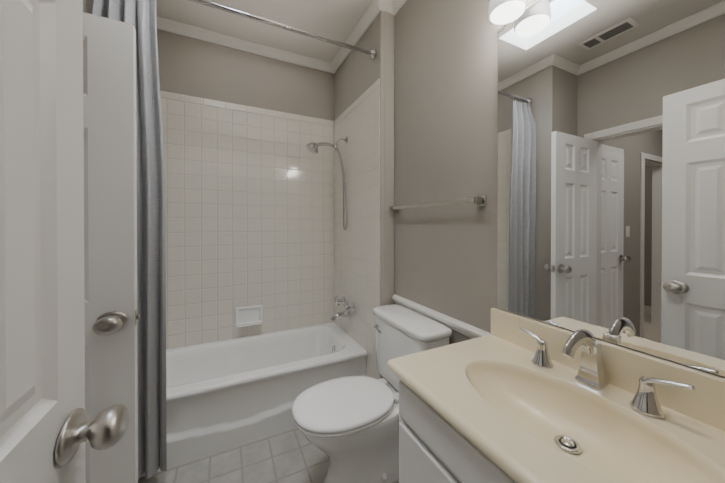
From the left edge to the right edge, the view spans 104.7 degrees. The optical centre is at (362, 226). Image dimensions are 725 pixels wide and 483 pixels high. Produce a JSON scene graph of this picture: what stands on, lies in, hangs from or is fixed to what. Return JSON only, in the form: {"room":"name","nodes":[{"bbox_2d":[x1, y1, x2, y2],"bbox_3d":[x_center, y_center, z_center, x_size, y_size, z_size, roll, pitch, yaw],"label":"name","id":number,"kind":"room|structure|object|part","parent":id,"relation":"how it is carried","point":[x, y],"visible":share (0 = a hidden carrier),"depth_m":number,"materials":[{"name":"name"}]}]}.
{"room":"bathroom","nodes":[
{"label":"bathroom","id":0,"kind":"room"},
{"bbox_2d":[83,0,93,13],"bbox_3d":[-1.618,-0.097,1.463,0.514,2.760,1.100,0,0,-26],"label":"wall","id":1,"kind":"structure","parent":0,"point":[87,6],"depth_m":1.26,"materials":[{"name":"beige paint"}]},
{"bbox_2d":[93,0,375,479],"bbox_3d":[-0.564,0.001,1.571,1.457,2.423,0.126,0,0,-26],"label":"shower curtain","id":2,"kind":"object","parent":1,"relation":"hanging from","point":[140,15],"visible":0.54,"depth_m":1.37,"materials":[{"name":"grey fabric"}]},
{"bbox_3d":[-0.577,-1.177,1.591,1.457,0.066,0.066,0,0,-26],"label":"curtain rod","id":3,"kind":"part","parent":2,"relation":"part of","materials":[{"name":"silver metal"}]},
{"bbox_2d":[157,29,334,120],"bbox_3d":[-0.996,-0.102,2.319,1.586,2.760,0.114,0,0,-26],"label":"wall","id":4,"kind":"structure","parent":0,"point":[188,66],"depth_m":2.26,"materials":[{"name":"beige paint"}]},
{"bbox_2d":[156,16,335,73],"bbox_3d":[-0.908,-1.451,2.262,1.480,0.060,0.060,0,0,-26],"label":"crown molding","id":5,"kind":"structure","parent":4,"relation":"attached to","point":[163,24],"depth_m":2.22,"materials":[{"name":"white"}]},
{"bbox_2d":[160,98,333,348],"bbox_3d":[-0.919,0.175,2.292,1.460,2.208,0.006,0,0,-26],"label":"wall tile","id":6,"kind":"structure","parent":4,"relation":"attached to","point":[249,199],"depth_m":2.27,"materials":[{"name":"white tile"}]},
{"bbox_2d":[235,305,261,327],"bbox_3d":[-0.914,0.724,2.259,0.205,0.150,0.060,0,0,-26],"label":"soap dish","id":7,"kind":"object","parent":6,"relation":"attached to","point":[248,316],"visible":1,"depth_m":2.27,"materials":[{"name":"white ceramic"}]},
{"bbox_2d":[160,91,333,126],"bbox_3d":[-0.918,-0.955,2.285,1.460,0.052,0.008,0,0,-26],"label":"cap","id":8,"kind":"object","parent":4,"relation":"attached to","point":[208,102],"visible":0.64,"depth_m":2.25,"materials":[{"name":"white tile"}]},
{"bbox_2d":[156,0,371,62],"bbox_3d":[-2.011,-1.521,0.460,5.490,0.100,6.000,0,0,-26],"label":"ceiling","id":9,"kind":"structure","parent":0,"point":[337,20],"depth_m":2.00,"materials":[{"name":"white paint"}]},
{"bbox_2d":[138,428,398,482],"bbox_3d":[-0.520,1.310,1.159,2.210,0.050,2.630,0,0,-26],"label":"floor","id":10,"kind":"structure","parent":0,"point":[294,455],"depth_m":1.50,"materials":[{"name":"tile"}]},
{"bbox_2d":[140,322,366,477],"bbox_3d":[-0.766,1.088,1.988,1.454,0.385,0.677,0,0,-26],"label":"bathtub","id":11,"kind":"object","parent":10,"relation":"on","point":[222,395],"visible":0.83,"depth_m":1.76,"materials":[{"name":"white ceramic"}]},
{"bbox_2d":[292,304,451,482],"bbox_3d":[0.014,0.891,1.437,0.737,0.785,0.516,0,0,-26],"label":"toilet","id":12,"kind":"object","parent":10,"relation":"on","point":[349,426],"visible":0.9,"depth_m":1.34,"materials":[{"name":"white ceramic"}]},
{"bbox_2d":[387,308,724,482],"bbox_3d":[0.485,0.789,0.739,0.530,0.996,0.746,0,0,-26],"label":"bathroom vanity","id":13,"kind":"object","parent":10,"relation":"on","point":[512,398],"visible":1,"depth_m":0.74,"materials":[{"name":"white stone"}]},
{"bbox_2d":[519,327,694,418],"bbox_3d":[0.617,0.374,0.794,0.167,0.165,0.414,0,0,-26],"label":"faucet","id":14,"kind":"object","parent":13,"relation":"on","point":[541,357],"depth_m":0.80,"materials":[{"name":"silver metal"}]},
{"bbox_2d":[335,13,379,119],"bbox_3d":[0.005,-0.102,2.335,0.224,2.760,0.970,0,0,-26],"label":"wall","id":15,"kind":"structure","parent":0,"point":[357,75],"depth_m":2.15,"materials":[{"name":"beige paint"}]},
{"bbox_2d":[334,86,379,378],"bbox_3d":[-0.072,0.175,2.232,0.006,2.208,0.848,0,0,-26],"label":"wall tile","id":16,"kind":"structure","parent":15,"relation":"attached to","point":[357,261],"depth_m":2.11,"materials":[{"name":"white tile"}]},
{"bbox_2d":[306,137,347,229],"bbox_3d":[-0.281,-0.360,2.247,0.351,0.782,0.105,0,0,-26],"label":"shower head","id":17,"kind":"object","parent":16,"relation":"attached to","point":[312,147],"visible":1,"depth_m":2.29},
{"bbox_2d":[331,296,355,321],"bbox_3d":[-0.183,0.674,2.269,0.160,0.181,0.311,0,0,-26],"label":"tub faucet","id":18,"kind":"object","parent":16,"relation":"attached to","point":[345,313],"visible":0.98,"depth_m":2.24,"materials":[{"name":"silver metal"}]},
{"bbox_2d":[334,78,379,126],"bbox_3d":[-0.073,-0.955,2.226,0.008,0.052,0.848,0,0,-26],"label":"cap","id":19,"kind":"object","parent":15,"relation":"attached to","point":[363,96],"visible":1,"depth_m":2.13,"materials":[{"name":"white tile"}]},
{"bbox_2d":[330,0,406,71],"bbox_3d":[0.292,-1.447,1.555,0.170,0.060,2.250,0,0,-26],"label":"crown molding","id":20,"kind":"structure","parent":15,"relation":"attached to","point":[371,13],"depth_m":1.97,"materials":[{"name":"white"}]},
{"bbox_2d":[380,10,393,378],"bbox_3d":[0.166,-0.069,1.865,0.102,2.700,0.015,0,0,-26],"label":"trim","id":21,"kind":"structure","parent":15,"relation":"attached to","point":[386,154],"depth_m":1.85,"materials":[{"name":"grey paint"}]},
{"bbox_2d":[394,0,724,378],"bbox_3d":[0.632,-0.095,1.178,0.120,2.760,1.660,0,0,-26],"label":"wall","id":22,"kind":"structure","parent":0,"point":[445,106],"depth_m":1.43,"materials":[{"name":"beige paint"}]},
{"bbox_2d":[389,195,485,211],"bbox_3d":[0.355,-0.117,1.526,0.067,0.048,0.714,0,0,-26],"label":"towel bar","id":23,"kind":"object","parent":22,"relation":"attached to","point":[479,200],"visible":0.98,"depth_m":1.35,"materials":[{"name":"silver metal"}]},
{"bbox_2d":[392,294,490,338],"bbox_3d":[0.381,0.485,1.535,0.029,0.055,0.767,0,0,-26],"label":"trim","id":24,"kind":"structure","parent":22,"relation":"attached to","point":[468,330],"depth_m":1.44,"materials":[{"name":"white wood"}]},
{"bbox_2d":[489,0,526,24],"bbox_3d":[0.639,-0.916,0.859,0.142,0.244,0.578,0,0,-26],"label":"sconce","id":25,"kind":"object","parent":22,"relation":"attached to","point":[501,12],"visible":1,"depth_m":1.03,"materials":[{"name":"white glass"}]},
{"bbox_2d":[497,0,724,376],"bbox_3d":[0.725,-0.238,0.842,0.008,1.158,0.728,0,0,-26],"label":"mirror","id":26,"kind":"object","parent":22,"relation":"attached to","point":[611,170],"visible":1,"depth_m":0.81,"materials":[{"name":"clear glass"}]},
{"bbox_3d":[-2.193,-0.092,0.634,1.250,2.760,0.120,0,0,-26],"label":"wall","id":27,"kind":"structure","parent":0,"visible":0},
{"bbox_3d":[-1.443,0.260,0.153,3.432,2.061,1.650,0,0,-26],"label":"lining","id":28,"kind":"object","parent":27,"relation":"attached to","visible":0},
{"bbox_2d":[0,0,128,482],"bbox_3d":[-0.393,0.272,0.234,0.189,2.030,0.633,0,0,-26],"label":"entry door","id":29,"kind":"structure","parent":28,"relation":"attached to","point":[47,431],"depth_m":0.41,"materials":[{"name":"white wood"}]},
{"bbox_2d":[83,12,139,482],"bbox_3d":[-1.133,0.268,0.921,0.638,2.030,0.189,0,0,-26],"label":"hall door","id":30,"kind":"structure","parent":28,"relation":"attached to","point":[112,315],"depth_m":1.01,"materials":[{"name":"white wood"}]}
]}

